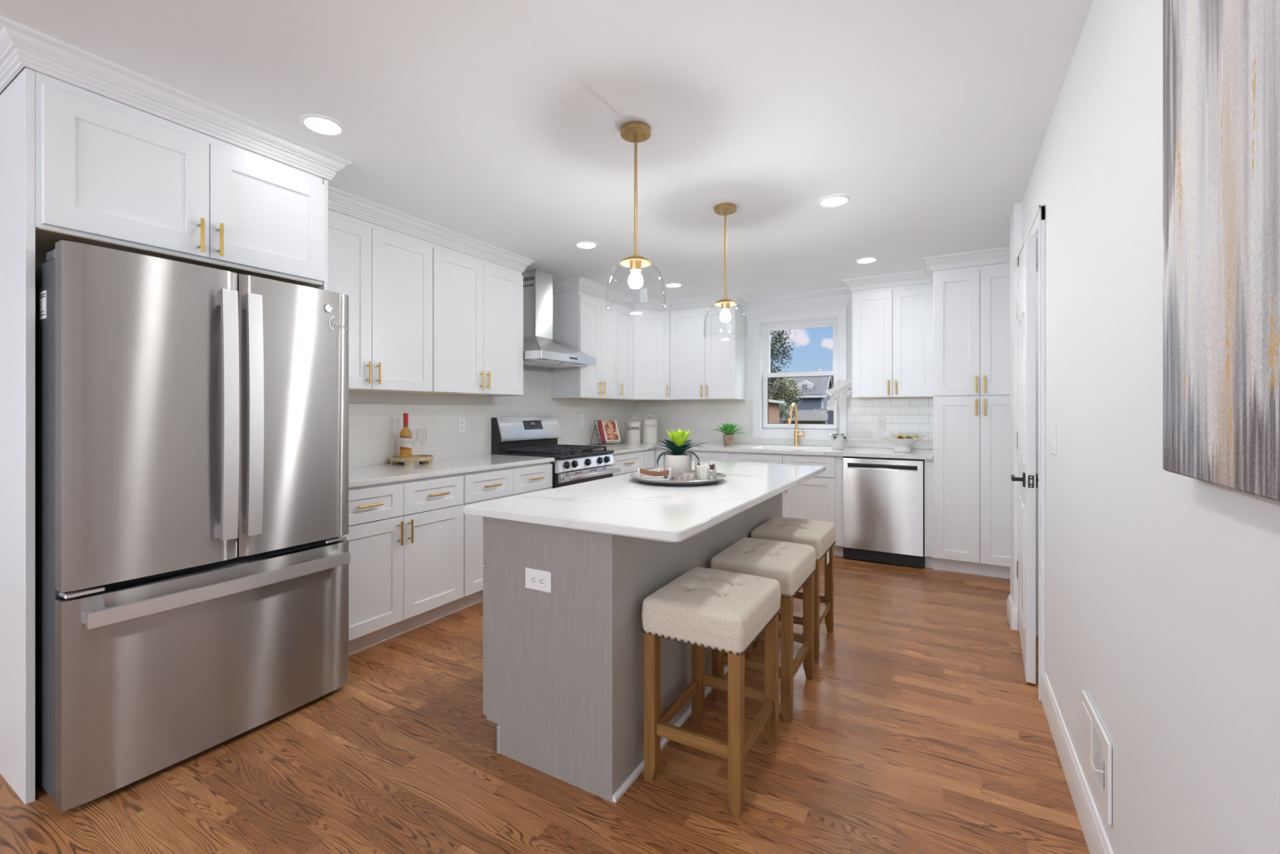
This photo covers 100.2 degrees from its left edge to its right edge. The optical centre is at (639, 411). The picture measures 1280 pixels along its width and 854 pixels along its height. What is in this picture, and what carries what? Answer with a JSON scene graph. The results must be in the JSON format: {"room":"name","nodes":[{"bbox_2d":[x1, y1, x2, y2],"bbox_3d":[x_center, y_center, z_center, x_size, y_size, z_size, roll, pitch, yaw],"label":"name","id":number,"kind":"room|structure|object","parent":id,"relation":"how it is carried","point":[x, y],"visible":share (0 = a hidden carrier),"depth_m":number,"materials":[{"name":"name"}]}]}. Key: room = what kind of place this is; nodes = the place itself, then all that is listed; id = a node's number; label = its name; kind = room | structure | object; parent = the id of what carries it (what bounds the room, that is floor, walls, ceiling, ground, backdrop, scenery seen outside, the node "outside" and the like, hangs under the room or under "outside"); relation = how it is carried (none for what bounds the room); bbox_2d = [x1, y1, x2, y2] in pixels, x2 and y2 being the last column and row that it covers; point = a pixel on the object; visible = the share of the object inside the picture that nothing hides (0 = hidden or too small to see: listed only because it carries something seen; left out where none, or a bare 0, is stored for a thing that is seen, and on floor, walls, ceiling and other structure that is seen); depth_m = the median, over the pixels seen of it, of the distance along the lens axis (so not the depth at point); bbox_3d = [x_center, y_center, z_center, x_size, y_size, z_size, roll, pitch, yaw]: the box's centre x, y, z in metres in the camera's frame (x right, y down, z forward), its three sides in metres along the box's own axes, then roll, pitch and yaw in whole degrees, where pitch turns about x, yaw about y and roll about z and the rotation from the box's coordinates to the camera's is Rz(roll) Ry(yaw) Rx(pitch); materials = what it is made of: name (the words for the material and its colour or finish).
{"room":"kitchen","nodes":[
{"label":"kitchen","id":0,"kind":"room"},
{"bbox_2d":[35,266,636,466],"bbox_3d":[-1.343,0.030,4.260,0.128,2.450,5.200,0,0,30],"label":"wall","id":1,"kind":"structure","parent":0,"point":[375,420],"depth_m":4.05,"materials":[{"name":"tile"}]},
{"bbox_2d":[328,208,432,393],"bbox_3d":[-1.690,-0.608,3.168,0.376,0.976,0.874,0,0,30],"label":"upper cabinet","id":2,"kind":"object","parent":1,"relation":"attached to","point":[385,274],"visible":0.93,"depth_m":3.18,"materials":[{"name":"white wood"}]},
{"bbox_2d":[457,417,465,432],"bbox_3d":[-1.362,0.105,4.092,0.008,0.117,0.072,0,0,30],"label":"power outlet","id":3,"kind":"object","parent":1,"relation":"attached to","point":[461,420],"visible":1,"depth_m":4.08,"materials":[{"name":"white plastic"}]},
{"bbox_2d":[460,420,463,429],"bbox_3d":[-1.360,0.105,4.091,0.003,0.100,0.035,0,0,30],"label":"receptacle","id":4,"kind":"object","parent":3,"relation":"attached to","point":[461,421],"depth_m":4.09,"materials":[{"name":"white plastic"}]},
{"bbox_2d":[410,242,523,396],"bbox_3d":[-1.258,-0.608,3.917,0.376,0.976,0.852,0,0,30],"label":"upper cabinet","id":5,"kind":"object","parent":1,"relation":"attached to","point":[477,303],"visible":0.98,"depth_m":3.79,"materials":[{"name":"white wood"}]},
{"bbox_2d":[348,364,636,466],"bbox_3d":[-1.055,-0.379,4.639,0.008,1.452,4.056,0,0,30],"label":"tile backsplash","id":6,"kind":"structure","parent":1,"relation":"attached to","point":[375,420],"depth_m":4.06,"materials":[{"name":"white tile"}]},
{"bbox_2d":[0,14,1009,310],"bbox_3d":[-0.357,-1.146,3.960,5.713,0.098,2.931,0,0,-25],"label":"trim","id":7,"kind":"structure","parent":1,"relation":"attached to","point":[21,46],"depth_m":2.37,"materials":[{"name":"white wood"}]},
{"bbox_2d":[521,269,596,368],"bbox_3d":[-0.792,-0.795,4.570,0.514,0.796,0.740,0,0,30],"label":"range hood","id":8,"kind":"object","parent":1,"relation":"attached to","point":[540,348],"visible":0.88,"depth_m":4.53,"materials":[{"name":"metal"}]},
{"bbox_2d":[579,413,584,426],"bbox_3d":[-0.588,0.089,5.434,0.008,0.117,0.072,0,0,30],"label":"power outlet","id":9,"kind":"object","parent":1,"relation":"attached to","point":[581,415],"visible":1,"depth_m":5.43,"materials":[{"name":"white plastic"}]},
{"bbox_2d":[551,290,617,399],"bbox_3d":[-0.515,-0.608,5.206,0.376,0.976,0.636,0,0,30],"label":"upper cabinet","id":10,"kind":"object","parent":1,"relation":"attached to","point":[585,322],"visible":0.98,"depth_m":5.00,"materials":[{"name":"white wood"}]},
{"bbox_2d":[595,302,634,399],"bbox_3d":[-0.271,-0.608,5.629,0.376,0.976,0.340,0,0,30],"label":"upper cabinet","id":11,"kind":"object","parent":1,"relation":"attached to","point":[625,314],"visible":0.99,"depth_m":5.55,"materials":[{"name":"white wood"}]},
{"bbox_2d":[613,308,676,400],"bbox_3d":[0.070,-0.608,5.976,0.622,0.976,0.613,0,0,30],"label":"upper cabinet","id":12,"kind":"object","parent":1,"relation":"attached to","point":[651,326],"visible":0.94,"depth_m":5.76,"materials":[{"name":"white wood"}]},
{"bbox_2d":[0,555,1089,853],"bbox_3d":[-1.370,1.305,2.129,7.500,0.100,8.920,0,0,30],"label":"floor","id":13,"kind":"structure","parent":0,"point":[918,726],"depth_m":1.87,"materials":[{"name":"brown wood"}]},
{"bbox_2d":[0,67,328,804],"bbox_3d":[-1.991,0.079,2.280,0.741,2.352,0.962,0,0,30],"label":"tall cabinet","id":14,"kind":"object","parent":13,"relation":"on","point":[77,164],"visible":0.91,"depth_m":1.84,"materials":[{"name":"white wood"}]},
{"bbox_2d":[35,240,350,812],"bbox_3d":[-1.870,0.365,2.218,0.925,1.779,0.906,0,0,30],"label":"refrigerator","id":15,"kind":"object","parent":13,"relation":"on","point":[193,555],"visible":1,"depth_m":1.86,"materials":[{"name":"metal"}]},
{"bbox_2d":[40,293,45,315],"bbox_3d":[-1.938,-0.346,1.738,0.053,0.070,0.001,0,0,30],"label":"print","id":16,"kind":"object","parent":15,"relation":"attached to","point":[42,295],"depth_m":1.74},
{"bbox_2d":[342,473,463,655],"bbox_3d":[-1.559,0.817,3.077,0.693,0.877,0.848,0,0,30],"label":"base cabinet","id":17,"kind":"object","parent":13,"relation":"on","point":[405,538],"visible":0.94,"depth_m":2.93,"materials":[{"name":"white wood"}]},
{"bbox_2d":[348,453,555,487],"bbox_3d":[-1.355,0.363,3.452,0.672,0.030,1.700,0,0,30],"label":"countertop","id":18,"kind":"structure","parent":17,"relation":"on","point":[358,476],"depth_m":3.32,"materials":[{"name":"white stone"}]},
{"bbox_2d":[389,454,433,465],"bbox_3d":[-1.516,0.324,3.558,0.272,0.049,0.272,0,0,30],"label":"serving tray","id":19,"kind":"object","parent":18,"relation":"on","point":[426,459],"visible":0.94,"depth_m":3.47,"materials":[{"name":"brown wood"}]},
{"bbox_2d":[400,413,411,457],"bbox_3d":[-1.558,0.164,3.559,0.076,0.302,0.076,0,0,30],"label":"wine bottle","id":20,"kind":"object","parent":19,"relation":"on","point":[405,433],"visible":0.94,"depth_m":3.53,"materials":[{"name":"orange glass"}]},
{"bbox_2d":[453,462,552,612],"bbox_3d":[-1.135,0.817,3.813,0.693,0.877,0.848,0,0,30],"label":"base cabinet","id":21,"kind":"object","parent":13,"relation":"on","point":[479,486],"visible":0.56,"depth_m":3.42,"materials":[{"name":"white wood"}]},
{"bbox_2d":[491,416,620,488],"bbox_3d":[-0.685,0.642,4.492,0.770,1.186,0.762,0,0,30],"label":"gas stove","id":22,"kind":"object","parent":13,"relation":"on","point":[535,436],"visible":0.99,"depth_m":4.40,"materials":[{"name":"silver metal"}]},
{"bbox_2d":[494,448,613,460],"bbox_3d":[-0.714,0.352,4.509,0.690,0.030,0.762,0,0,30],"label":"cooktop","id":23,"kind":"object","parent":22,"relation":"in","point":[584,454],"depth_m":4.29,"materials":[{"name":"black metal"}]},
{"bbox_2d":[611,450,643,476],"bbox_3d":[-0.383,0.817,5.118,0.693,0.877,0.606,0,0,30],"label":"base cabinet","id":24,"kind":"object","parent":13,"relation":"on","point":[628,462],"visible":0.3,"depth_m":4.97,"materials":[{"name":"white wood"}]},
{"bbox_2d":[483,492,782,802],"bbox_3d":[0.153,0.817,2.746,0.630,0.876,2.031,0,0,30],"label":"kitchen island","id":25,"kind":"object","parent":13,"relation":"on","point":[563,668],"visible":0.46,"depth_m":1.86,"materials":[{"name":"grey wood"}]},
{"bbox_2d":[525,567,551,592],"bbox_3d":[-0.356,0.589,1.867,0.117,0.072,0.008,0,0,30],"label":"power outlet","id":26,"kind":"object","parent":25,"relation":"attached to","point":[537,580],"visible":1,"depth_m":1.86,"materials":[{"name":"white plastic"}]},
{"bbox_2d":[526,573,548,586],"bbox_3d":[-0.357,0.589,1.865,0.100,0.035,0.003,0,0,30],"label":"receptacle","id":27,"kind":"object","parent":26,"relation":"attached to","point":[532,580],"depth_m":1.86,"materials":[{"name":"white plastic"}]},
{"bbox_2d":[462,460,826,542],"bbox_3d":[0.263,0.363,2.679,0.877,0.030,2.139,0,0,30],"label":"island countertop","id":28,"kind":"structure","parent":25,"relation":"on","point":[623,504],"depth_m":2.04,"materials":[{"name":"white stone"}]},
{"bbox_2d":[630,470,726,484],"bbox_3d":[0.191,0.334,2.687,0.480,0.028,0.480,0,0,30],"label":"round tray","id":29,"kind":"object","parent":28,"relation":"on","point":[645,478],"visible":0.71,"depth_m":2.53,"materials":[{"name":"silver metal"}]},
{"bbox_2d":[637,467,671,479],"bbox_3d":[0.072,0.310,2.663,0.168,0.058,0.028,0,0,7],"label":"handle","id":30,"kind":"object","parent":29,"relation":"on","point":[640,470],"visible":0.86,"depth_m":2.65,"materials":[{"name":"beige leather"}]},
{"bbox_2d":[650,478,669,480],"bbox_3d":[0.096,0.326,2.600,0.104,0.026,0.022,0,0,9],"label":"block","id":31,"kind":"object","parent":29,"relation":"on","point":[651,478],"visible":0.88,"depth_m":2.59,"materials":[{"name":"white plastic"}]},
{"bbox_2d":[647,428,705,477],"bbox_3d":[0.194,0.215,2.795,0.256,0.247,0.214,0,0,39],"label":"potted succulent","id":32,"kind":"object","parent":29,"relation":"on","point":[678,460],"visible":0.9,"depth_m":2.75,"materials":[{"name":"white ceramic"}]},
{"bbox_2d":[663,453,691,477],"bbox_3d":[0.196,0.281,2.787,0.147,0.115,0.147,0,0,30],"label":"pot","id":33,"kind":"object","parent":32,"relation":"attached to","point":[678,462],"depth_m":2.72,"materials":[{"name":"white ceramic"}]},
{"bbox_2d":[674,471,694,480],"bbox_3d":[0.211,0.316,2.576,0.102,0.047,0.025,0,0,-2],"label":"block","id":34,"kind":"object","parent":29,"relation":"on","point":[677,476],"visible":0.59,"depth_m":2.56,"materials":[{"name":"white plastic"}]},
{"bbox_2d":[694,460,711,480],"bbox_3d":[0.307,0.291,2.621,0.072,0.096,0.074,0,0,0],"label":"glass candle","id":35,"kind":"object","parent":29,"relation":"on","point":[702,472],"visible":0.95,"depth_m":2.59,"materials":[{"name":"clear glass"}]},
{"bbox_2d":[695,462,716,477],"bbox_3d":[0.336,0.300,2.750,0.110,0.078,0.028,0,0,-3],"label":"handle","id":36,"kind":"object","parent":29,"relation":"on","point":[713,466],"visible":0.53,"depth_m":2.74,"materials":[{"name":"ceramic"}]},
{"bbox_2d":[641,448,654,470],"bbox_3d":[-0.181,0.817,5.504,0.657,0.877,0.262,0,0,30],"label":"base cabinet","id":37,"kind":"object","parent":13,"relation":"on","point":[648,455],"visible":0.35,"depth_m":5.32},
{"bbox_2d":[654,448,728,468],"bbox_3d":[0.660,0.817,5.548,0.795,0.877,0.765,0,0,30],"label":"base cabinet","id":38,"kind":"object","parent":13,"relation":"on","point":[702,455],"visible":0.04,"depth_m":5.19,"materials":[{"name":"white wood"}]},
{"bbox_2d":[640,567,781,817],"bbox_3d":[0.268,0.934,1.921,0.366,0.641,0.453,0,0,30],"label":"bar stool","id":39,"kind":"object","parent":13,"relation":"on","point":[723,611],"visible":1,"depth_m":1.80,"materials":[{"name":"beige fabric"}]},
{"bbox_2d":[710,537,816,722],"bbox_3d":[0.567,0.934,2.429,0.366,0.641,0.453,0,0,30],"label":"bar stool","id":40,"kind":"object","parent":13,"relation":"on","point":[793,565],"visible":0.81,"depth_m":2.30,"materials":[{"name":"beige fabric"}]},
{"bbox_2d":[728,451,843,556],"bbox_3d":[1.448,0.817,5.094,1.024,0.877,0.765,0,0,30],"label":"base cabinet","id":41,"kind":"object","parent":13,"relation":"on","point":[820,497],"visible":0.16,"depth_m":4.66,"materials":[{"name":"white wood"}]},
{"bbox_2d":[585,440,933,459],"bbox_3d":[0.913,0.363,4.930,3.126,0.030,1.583,0,0,30],"label":"countertop","id":42,"kind":"structure","parent":41,"relation":"on","point":[922,454],"depth_m":4.91,"materials":[{"name":"white stone"}]},
{"bbox_2d":[590,420,623,445],"bbox_3d":[-0.342,0.222,5.566,0.287,0.252,0.208,0,0,-39],"label":"cookbook stand","id":43,"kind":"object","parent":42,"relation":"on","point":[594,420],"visible":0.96,"depth_m":5.51,"materials":[{"name":"brown metal"}]},
{"bbox_2d":[597,420,621,443],"bbox_3d":[-0.319,0.213,5.562,0.226,0.231,0.104,0,0,-39],"label":"cookbook","id":44,"kind":"object","parent":43,"relation":"on","point":[608,429],"visible":0.99,"depth_m":5.55,"materials":[{"name":"paper"}]},
{"bbox_2d":[603,421,618,439],"bbox_3d":[-0.300,0.200,5.569,0.148,0.193,0.073,0,0,-39],"label":"picture","id":45,"kind":"object","parent":44,"relation":"attached to","point":[611,432],"depth_m":5.57},
{"bbox_2d":[626,417,640,444],"bbox_3d":[-0.070,0.207,5.759,0.155,0.282,0.155,0,0,30],"label":"canister","id":46,"kind":"object","parent":42,"relation":"on","point":[633,428],"visible":1,"depth_m":5.69,"materials":[{"name":"beige ceramic"}]},
{"bbox_2d":[642,414,657,444],"bbox_3d":[0.107,0.194,5.808,0.167,0.308,0.167,0,0,30],"label":"canister","id":47,"kind":"object","parent":42,"relation":"on","point":[649,425],"visible":1,"depth_m":5.74,"materials":[{"name":"beige ceramic"}]},
{"bbox_2d":[714,423,744,445],"bbox_3d":[0.906,0.208,5.458,0.320,0.280,0.334,0,0,-7],"label":"potted succulent","id":48,"kind":"object","parent":42,"relation":"on","point":[729,431],"visible":1,"depth_m":5.40,"materials":[{"name":"green plant"}]},
{"bbox_2d":[722,434,733,445],"bbox_3d":[0.899,0.292,5.443,0.115,0.112,0.115,0,0,30],"label":"pot","id":49,"kind":"object","parent":48,"relation":"attached to","point":[728,439],"depth_m":5.40,"materials":[{"name":"ceramic"}]},
{"bbox_2d":[787,402,804,446],"bbox_3d":[1.519,0.133,5.231,0.099,0.430,0.310,0,0,30],"label":"kitchen faucet","id":50,"kind":"object","parent":42,"relation":"on","point":[797,434],"visible":1,"depth_m":5.33,"materials":[{"name":"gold metal"}]},
{"bbox_2d":[826,378,852,449],"bbox_3d":[1.843,0.026,4.910,0.273,0.645,0.134,0,0,0],"label":"potted orchid","id":51,"kind":"object","parent":42,"relation":"on","point":[841,388],"visible":1,"depth_m":4.88,"materials":[{"name":"plant"}]},
{"bbox_2d":[883,436,922,452],"bbox_3d":[2.254,0.288,4.593,0.306,0.119,0.306,0,0,30],"label":"fruit bowl","id":52,"kind":"object","parent":42,"relation":"on","point":[902,445],"visible":0.94,"depth_m":4.53,"materials":[{"name":"white ceramic"}]},
{"bbox_2d":[896,435,905,438],"bbox_3d":[2.214,0.236,4.543,0.070,0.065,0.068,0,0,0],"label":"citrus","id":53,"kind":"object","parent":52,"relation":"in","point":[898,436],"visible":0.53,"depth_m":4.55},
{"bbox_2d":[750,516,835,661],"bbox_3d":[0.852,0.934,2.960,0.366,0.641,0.453,0,0,30],"label":"bar stool","id":54,"kind":"object","parent":13,"relation":"on","point":[820,535],"visible":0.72,"depth_m":2.84,"materials":[{"name":"beige fabric"}]},
{"bbox_2d":[843,456,924,568],"bbox_3d":[2.147,0.816,4.671,0.610,0.870,0.662,0,0,30],"label":"dishwasher","id":55,"kind":"object","parent":13,"relation":"on","point":[884,498],"visible":0.91,"depth_m":4.38,"materials":[{"name":"metal"}]},
{"bbox_2d":[924,459,924,562],"bbox_3d":[2.155,0.793,4.684,0.610,0.824,0.631,0,0,30],"label":"tub","id":56,"kind":"object","parent":55,"relation":"in","point":[924,460],"depth_m":4.28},
{"bbox_2d":[924,262,1009,578],"bbox_3d":[2.709,0.079,4.347,0.685,2.352,0.800,0,0,30],"label":"pantry cabinet","id":57,"kind":"object","parent":13,"relation":"on","point":[967,476],"visible":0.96,"depth_m":4.06,"materials":[{"name":"white wood"}]},
{"bbox_2d":[0,0,1093,309],"bbox_3d":[-1.370,-1.245,2.129,7.500,0.100,8.920,0,0,30],"label":"ceiling","id":58,"kind":"structure","parent":0,"point":[498,123],"depth_m":2.10,"materials":[{"name":"paint"}]},
{"bbox_2d":[298,113,346,136],"bbox_3d":[-1.323,-1.190,2.234,0.170,0.008,0.170,0,0,30],"label":"recessed light","id":59,"kind":"object","parent":58,"relation":"in","point":[319,124],"visible":1,"depth_m":2.23,"materials":[{"name":"white plastic"}]},
{"bbox_2d":[574,240,598,248],"bbox_3d":[-0.386,-1.190,3.841,0.170,0.008,0.170,0,0,30],"label":"recessed light","id":60,"kind":"object","parent":58,"relation":"in","point":[582,244],"visible":1,"depth_m":3.83,"materials":[{"name":"white plastic"}]},
{"bbox_2d":[619,120,666,297],"bbox_3d":[-0.018,-0.813,2.267,0.255,0.764,0.255,0,0,30],"label":"pendant light","id":61,"kind":"object","parent":58,"relation":"hanging from","point":[633,131],"visible":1,"depth_m":2.26,"materials":[{"name":"gold metal"}]},
{"bbox_2d":[629,259,641,271],"bbox_3d":[-0.018,-0.621,2.267,0.051,0.052,0.051,0,0,30],"label":"socket","id":62,"kind":"object","parent":61,"relation":"attached to","point":[635,265],"depth_m":2.25,"materials":[{"name":"gold metal"}]},
{"bbox_2d":[664,282,682,287],"bbox_3d":[0.316,-1.190,5.064,0.170,0.008,0.170,0,0,30],"label":"recessed light","id":63,"kind":"object","parent":58,"relation":"in","point":[672,284],"visible":1,"depth_m":5.06,"materials":[{"name":"white plastic"}]},
{"bbox_2d":[703,202,747,329],"bbox_3d":[0.500,-0.813,3.132,0.255,0.764,0.255,0,0,30],"label":"pendant light","id":64,"kind":"object","parent":58,"relation":"hanging from","point":[725,209],"visible":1,"depth_m":3.12,"materials":[{"name":"gold metal"}]},
{"bbox_2d":[720,302,729,310],"bbox_3d":[0.500,-0.621,3.132,0.051,0.052,0.051,0,0,30],"label":"socket","id":65,"kind":"object","parent":64,"relation":"attached to","point":[724,305],"depth_m":3.11,"materials":[{"name":"gold metal"}]},
{"bbox_2d":[817,194,849,207],"bbox_3d":[1.100,-1.190,3.036,0.170,0.008,0.170,0,0,30],"label":"recessed light","id":66,"kind":"object","parent":58,"relation":"in","point":[832,201],"visible":1,"depth_m":3.03,"materials":[{"name":"white plastic"}]},
{"bbox_2d":[854,256,878,263],"bbox_3d":[1.787,-1.190,4.224,0.170,0.008,0.170,0,0,30],"label":"recessed light","id":67,"kind":"object","parent":58,"relation":"in","point":[871,259],"visible":1,"depth_m":4.22,"materials":[{"name":"white plastic"}]},
{"bbox_2d":[636,282,933,449],"bbox_3d":[1.652,0.030,5.484,3.855,2.450,0.128,0,0,30],"label":"wall","id":68,"kind":"structure","parent":0,"point":[910,417],"depth_m":5.47,"materials":[{"name":"tile"}]},
{"bbox_2d":[670,303,746,400],"bbox_3d":[0.717,-0.608,5.740,0.752,0.976,0.376,0,0,30],"label":"upper cabinet","id":69,"kind":"object","parent":68,"relation":"attached to","point":[709,363],"visible":0.98,"depth_m":5.60,"materials":[{"name":"white wood"}]},
{"bbox_2d":[636,397,933,449],"bbox_3d":[1.310,0.113,5.612,3.118,0.470,0.008,0,0,30],"label":"tile backsplash","id":70,"kind":"structure","parent":68,"relation":"attached to","point":[910,417],"depth_m":5.50,"materials":[{"name":"white tile"}]},
{"bbox_2d":[752,306,847,439],"bbox_3d":[1.630,-0.362,5.485,0.939,1.290,0.148,0,0,30],"label":"window","id":71,"kind":"structure","parent":68,"relation":"in","point":[762,325],"depth_m":5.48,"materials":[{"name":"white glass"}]},
{"bbox_2d":[877,417,885,430],"bbox_3d":[2.276,0.117,5.046,0.072,0.117,0.008,0,0,30],"label":"power outlet","id":72,"kind":"object","parent":68,"relation":"attached to","point":[881,420],"visible":1,"depth_m":5.04,"materials":[{"name":"white plastic"}]},
{"bbox_2d":[879,419,883,426],"bbox_3d":[2.275,0.117,5.044,0.035,0.100,0.003,0,0,30],"label":"receptacle","id":73,"kind":"object","parent":72,"relation":"attached to","point":[881,421],"depth_m":5.04,"materials":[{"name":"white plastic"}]},
{"bbox_2d":[852,282,933,398],"bbox_3d":[2.284,-0.608,4.836,0.658,0.976,0.376,0,0,30],"label":"upper cabinet","id":74,"kind":"object","parent":68,"relation":"attached to","point":[892,327],"visible":0.97,"depth_m":4.70,"materials":[{"name":"white wood"}]},
{"bbox_2d":[1009,202,1022,607],"bbox_3d":[2.678,0.030,2.917,1.073,2.450,0.230,0,0,30],"label":"wall","id":75,"kind":"structure","parent":0,"point":[1015,218],"depth_m":3.12,"materials":[{"name":"paint"}]},
{"bbox_2d":[1022,0,1279,853],"bbox_3d":[0.495,0.030,0.032,0.100,2.450,6.950,0,0,30],"label":"wall","id":76,"kind":"structure","parent":0,"point":[1162,587],"depth_m":1.21,"materials":[{"name":"paint"}]},
{"bbox_2d":[1007,594,1017,630],"bbox_3d":[2.209,1.190,3.178,0.032,0.130,0.246,0,0,30],"label":"baseboard","id":77,"kind":"structure","parent":76,"relation":"attached to","point":[1012,611],"depth_m":3.08,"materials":[{"name":"white wood"}]},
{"bbox_2d":[1010,204,1045,701],"bbox_3d":[1.966,0.180,2.688,0.204,2.150,0.876,0,0,30],"label":"door","id":78,"kind":"structure","parent":76,"relation":"in","point":[1031,255],"depth_m":2.45,"materials":[{"name":"white wood"}]},
{"bbox_2d":[1049,424,1056,455],"bbox_3d":[1.641,0.112,2.130,0.010,0.118,0.124,0,0,30],"label":"light switch","id":79,"kind":"object","parent":76,"relation":"attached to","point":[1052,427],"visible":1,"depth_m":2.10,"materials":[{"name":"white plastic"}]},
{"bbox_2d":[1041,672,1113,853],"bbox_3d":[0.225,1.190,-0.320,0.016,0.130,6.071,0,0,30],"label":"baseboard","id":80,"kind":"structure","parent":76,"relation":"attached to","point":[1095,834],"depth_m":1.71,"materials":[{"name":"white wood"}]},
{"bbox_2d":[1081,690,1111,824],"bbox_3d":[1.270,0.955,1.507,0.030,0.204,0.306,0,0,30],"label":"air vent","id":81,"kind":"object","parent":76,"relation":"in","point":[1096,747],"visible":1,"depth_m":1.47,"materials":[{"name":"white plastic"}]},
{"bbox_2d":[1163,0,1279,502],"bbox_3d":[0.726,-0.422,0.574,0.040,1.050,0.808,0,0,30],"label":"painting","id":82,"kind":"object","parent":76,"relation":"attached to","point":[1221,58],"visible":1,"depth_m":0.73,"materials":[{"name":"paint"}]},
{"label":"outside","id":83,"kind":"structure","parent":0,"visible":0},
{"bbox_3d":[20.219,2.155,55.101,100.000,0.300,104.330,0,0,30],"label":"lawn","id":84,"kind":"structure","parent":83,"visible":0},
{"bbox_2d":[768,399,784,422],"bbox_3d":[2.425,0.767,13.290,1.840,2.475,1.820,0,0,0],"label":"garden shed","id":85,"kind":"object","parent":84,"relation":"on","point":[773,405],"visible":0.14,"depth_m":12.50,"materials":[{"name":"beige wood"}]},
{"bbox_2d":[768,329,799,396],"bbox_3d":[6.021,-1.728,26.039,3.732,7.474,3.795,0,0,30],"label":"tree","id":86,"kind":"object","parent":84,"relation":"on","point":[778,344],"visible":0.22,"depth_m":25.73,"materials":[{"name":"green plant"}]},
{"bbox_2d":[768,377,807,422],"bbox_3d":[9.343,-0.280,35.794,3.351,4.579,4.136,0,0,24],"label":"tree","id":87,"kind":"object","parent":84,"relation":"on","point":[784,392],"visible":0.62,"depth_m":35.28,"materials":[{"name":"green plant"}]},
{"bbox_2d":[779,395,799,423],"bbox_3d":[5.948,0.665,22.011,1.143,2.683,1.053,0,0,-17],"label":"tree","id":88,"kind":"object","parent":84,"relation":"on","point":[784,409],"visible":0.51,"depth_m":21.98,"materials":[{"name":"green plant"}]},
{"bbox_2d":[768,376,832,422],"bbox_3d":[14.441,-0.859,54.816,9.620,5.728,7.060,0,0,26],"label":"house","id":89,"kind":"structure","parent":84,"relation":"on","point":[815,397],"depth_m":50.96,"materials":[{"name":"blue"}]},
{"bbox_2d":[780,409,827,423],"bbox_3d":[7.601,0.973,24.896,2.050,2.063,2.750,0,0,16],"label":"garage","id":90,"kind":"structure","parent":84,"relation":"on","point":[804,416],"depth_m":24.01,"materials":[{"name":"grey"}]},
{"bbox_2d":[826,409,832,423],"bbox_3d":[3.392,0.949,9.500,0.320,2.112,0.320,0,0,30],"label":"patio umbrella","id":91,"kind":"object","parent":84,"relation":"on","point":[829,420],"visible":0.28,"depth_m":9.46,"materials":[{"name":"blue fabric"}]},
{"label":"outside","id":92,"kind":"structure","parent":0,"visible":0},
{"bbox_2d":[768,382,832,387],"bbox_3d":[7.177,-1.163,23.000,8.496,0.346,0.024,0,0,-45],"label":"power cable","id":93,"kind":"object","parent":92,"point":[768,383],"visible":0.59,"depth_m":22.02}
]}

